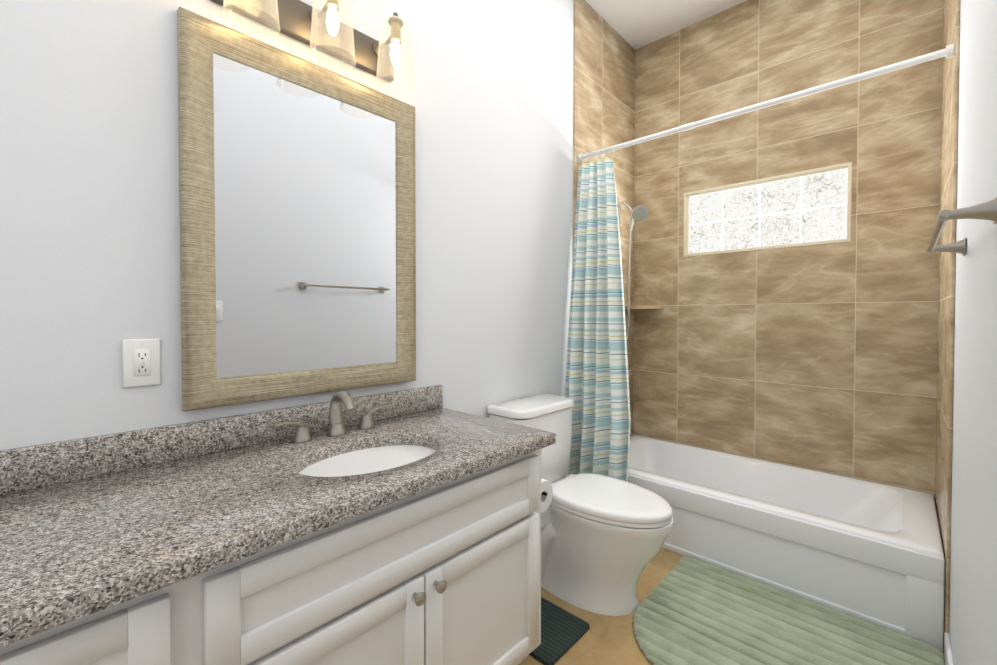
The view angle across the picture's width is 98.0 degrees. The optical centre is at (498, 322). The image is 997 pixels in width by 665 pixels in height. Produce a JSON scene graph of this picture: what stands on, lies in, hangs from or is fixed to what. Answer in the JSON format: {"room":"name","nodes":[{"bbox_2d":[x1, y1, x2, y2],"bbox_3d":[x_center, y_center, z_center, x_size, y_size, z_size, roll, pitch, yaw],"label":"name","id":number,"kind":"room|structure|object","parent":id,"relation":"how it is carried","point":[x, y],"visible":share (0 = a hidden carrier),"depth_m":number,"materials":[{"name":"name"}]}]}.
{"room":"bathroom","nodes":[
{"label":"bathroom","id":0,"kind":"room"},
{"bbox_2d":[0,0,573,478],"bbox_3d":[-0.526,-0.369,1.596,0.120,3.070,4.488,1,1,43],"label":"wall","id":1,"kind":"structure","parent":0,"point":[90,280],"depth_m":1.15,"materials":[{"name":"white paint"}]},
{"bbox_2d":[122,338,160,387],"bbox_3d":[-0.905,0.102,1.102,0.009,0.120,0.075,1,1,43],"label":"outlet","id":2,"kind":"object","parent":1,"relation":"attached to","point":[141,363],"visible":1,"depth_m":1.10,"materials":[{"name":"white plastic"}]},
{"bbox_2d":[0,385,442,492],"bbox_3d":[-0.784,0.315,1.227,0.020,0.093,1.600,1,1,43],"label":"backsplash","id":3,"kind":"structure","parent":1,"relation":"attached to","point":[28,467],"depth_m":1.14,"materials":[{"name":"grey stone"}]},
{"bbox_2d":[177,6,415,410],"bbox_3d":[-0.584,-0.300,1.421,0.034,1.062,0.749,1,1,43],"label":"mirror","id":4,"kind":"object","parent":1,"relation":"attached to","point":[297,196],"visible":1,"depth_m":1.35,"materials":[{"name":"clear glass"}]},
{"bbox_2d":[211,0,415,92],"bbox_3d":[-0.530,-0.932,1.345,0.202,0.250,0.586,1,1,43],"label":"sconce","id":5,"kind":"object","parent":1,"relation":"attached to","point":[330,33],"visible":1,"depth_m":1.38,"materials":[{"name":"brown metal"}]},
{"bbox_2d":[573,0,634,434],"bbox_3d":[0.705,-0.390,2.819,0.010,3.070,0.778,1,1,43],"label":"wall tile","id":6,"kind":"structure","parent":1,"relation":"attached to","point":[604,83],"depth_m":2.81,"materials":[{"name":"brown tile"}]},
{"bbox_2d":[617,201,647,340],"bbox_3d":[0.868,-0.345,2.831,0.210,0.933,0.099,1,1,43],"label":"shower head","id":7,"kind":"object","parent":6,"relation":"attached to","point":[639,213],"visible":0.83,"depth_m":2.82},
{"bbox_2d":[564,44,953,481],"bbox_3d":[0.956,-0.058,1.968,1.524,1.846,0.278,1,1,43],"label":"shower curtain","id":8,"kind":"object","parent":6,"relation":"attached to","point":[597,385],"visible":0.9,"depth_m":2.33,"materials":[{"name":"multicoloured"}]},
{"bbox_2d":[585,0,746,49],"bbox_3d":[0.083,-1.944,1.000,1.847,0.100,4.548,1,1,43],"label":"ceiling","id":9,"kind":"structure","parent":0,"point":[635,24],"depth_m":2.71,"materials":[{"name":"white paint"}]},
{"bbox_2d":[518,548,943,664],"bbox_3d":[0.083,1.226,1.054,1.847,0.100,4.548,1,1,43],"label":"floor","id":10,"kind":"structure","parent":0,"point":[606,640],"depth_m":1.63,"materials":[{"name":"tile"}]},
{"bbox_2d":[0,441,555,664],"bbox_3d":[-0.577,0.788,1.035,0.596,0.776,1.570,1,1,43],"label":"bathroom vanity","id":11,"kind":"object","parent":10,"relation":"on","point":[406,530],"depth_m":0.94,"materials":[{"name":"white wood"}]},
{"bbox_2d":[0,405,555,636],"bbox_3d":[-0.575,0.383,1.034,0.590,0.035,1.600,1,1,43],"label":"countertop","id":12,"kind":"structure","parent":11,"relation":"on","point":[67,546],"depth_m":0.87,"materials":[{"name":"grey stone"}]},
{"bbox_2d":[273,391,391,442],"bbox_3d":[-0.497,0.288,1.376,0.134,0.141,0.395,1,1,43],"label":"faucet","id":13,"kind":"object","parent":12,"relation":"on","point":[336,420],"visible":1,"depth_m":1.38,"materials":[{"name":"silver metal"}]},
{"bbox_2d":[288,433,443,484],"bbox_3d":[-0.352,0.467,1.217,0.336,0.164,0.460,1,1,43],"label":"sink","id":14,"kind":"object","parent":12,"relation":"in","point":[339,464],"depth_m":1.26,"materials":[{"name":"white ceramic"}]},
{"bbox_2d":[541,479,552,512],"bbox_3d":[0.107,0.585,1.555,0.152,0.160,0.126,1,1,43],"label":"toilet paper roll","id":15,"kind":"object","parent":11,"relation":"attached to","point":[546,492],"visible":0.17,"depth_m":1.53,"materials":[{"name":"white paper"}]},
{"bbox_2d":[529,597,589,664],"bbox_3d":[0.133,1.157,1.683,0.360,0.013,0.267,1,1,43],"label":"mat","id":16,"kind":"object","parent":10,"relation":"on","point":[563,631],"visible":0.44,"depth_m":1.62,"materials":[{"name":"black fabric"}]},
{"bbox_2d":[487,394,672,615],"bbox_3d":[0.377,0.773,1.916,0.770,0.776,0.446,1,1,43],"label":"toilet","id":17,"kind":"object","parent":10,"relation":"on","point":[603,538],"visible":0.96,"depth_m":1.77,"materials":[{"name":"white ceramic"}]},
{"bbox_2d":[628,435,944,651],"bbox_3d":[1.270,0.981,2.321,1.523,0.345,0.746,1,1,43],"label":"bathtub","id":18,"kind":"object","parent":10,"relation":"on","point":[869,551],"visible":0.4,"depth_m":1.93,"materials":[{"name":"white ceramic"}]},
{"bbox_2d":[632,556,944,664],"bbox_3d":[0.974,1.152,1.548,0.903,0.027,0.787,1,1,43],"label":"bath mat","id":19,"kind":"object","parent":10,"relation":"on","point":[691,610],"visible":1,"depth_m":1.61,"materials":[{"name":"green fabric"}]},
{"bbox_2d":[949,0,996,664],"bbox_3d":[0.692,-0.350,0.459,0.120,3.070,4.488,1,1,43],"label":"wall","id":20,"kind":"structure","parent":0,"point":[973,606],"depth_m":1.05,"materials":[{"name":"white paint"}]},
{"bbox_2d":[935,0,960,632],"bbox_3d":[1.828,-0.372,1.770,0.010,3.070,0.778,1,1,43],"label":"wall tile","id":21,"kind":"structure","parent":20,"relation":"attached to","point":[947,266],"depth_m":1.62,"materials":[{"name":"brown tile"}]},
{"bbox_2d":[944,632,953,664],"bbox_3d":[0.378,1.144,0.243,0.012,0.090,3.467,1,1,43],"label":"baseboard","id":22,"kind":"structure","parent":20,"relation":"attached to","point":[948,657],"depth_m":1.44,"materials":[{"name":"white"}]},
{"bbox_2d":[926,197,996,255],"bbox_3d":[1.107,-0.215,1.054,0.081,0.048,0.650,1,1,43],"label":"towel bar","id":23,"kind":"object","parent":20,"relation":"attached to","point":[986,210],"visible":1,"depth_m":0.84,"materials":[{"name":"silver metal"}]},
{"bbox_3d":[1.573,-0.386,2.623,1.547,3.070,0.120,1,1,43],"label":"wall","id":24,"kind":"structure","parent":0,"visible":0},
{"bbox_2d":[683,162,851,256],"bbox_3d":[1.559,-0.637,2.590,0.858,0.417,0.083,1,1,43],"label":"window","id":25,"kind":"structure","parent":24,"relation":"in","point":[805,208],"depth_m":2.53,"materials":[{"name":"beige glass"}]},
{"bbox_2d":[633,0,942,497],"bbox_3d":[1.529,-0.386,2.576,1.527,3.070,0.010,1,1,43],"label":"wall tile","id":26,"kind":"structure","parent":24,"relation":"attached to","point":[822,357],"depth_m":2.43,"materials":[{"name":"brown tile"}]},
{"bbox_2d":[625,306,663,308],"bbox_3d":[0.973,-0.104,2.944,0.215,0.022,0.215,1,1,43],"label":"corner shelf","id":27,"kind":"object","parent":26,"relation":"attached to","point":[646,307],"visible":0.88,"depth_m":2.89,"materials":[{"name":"beige stone"}]}
]}

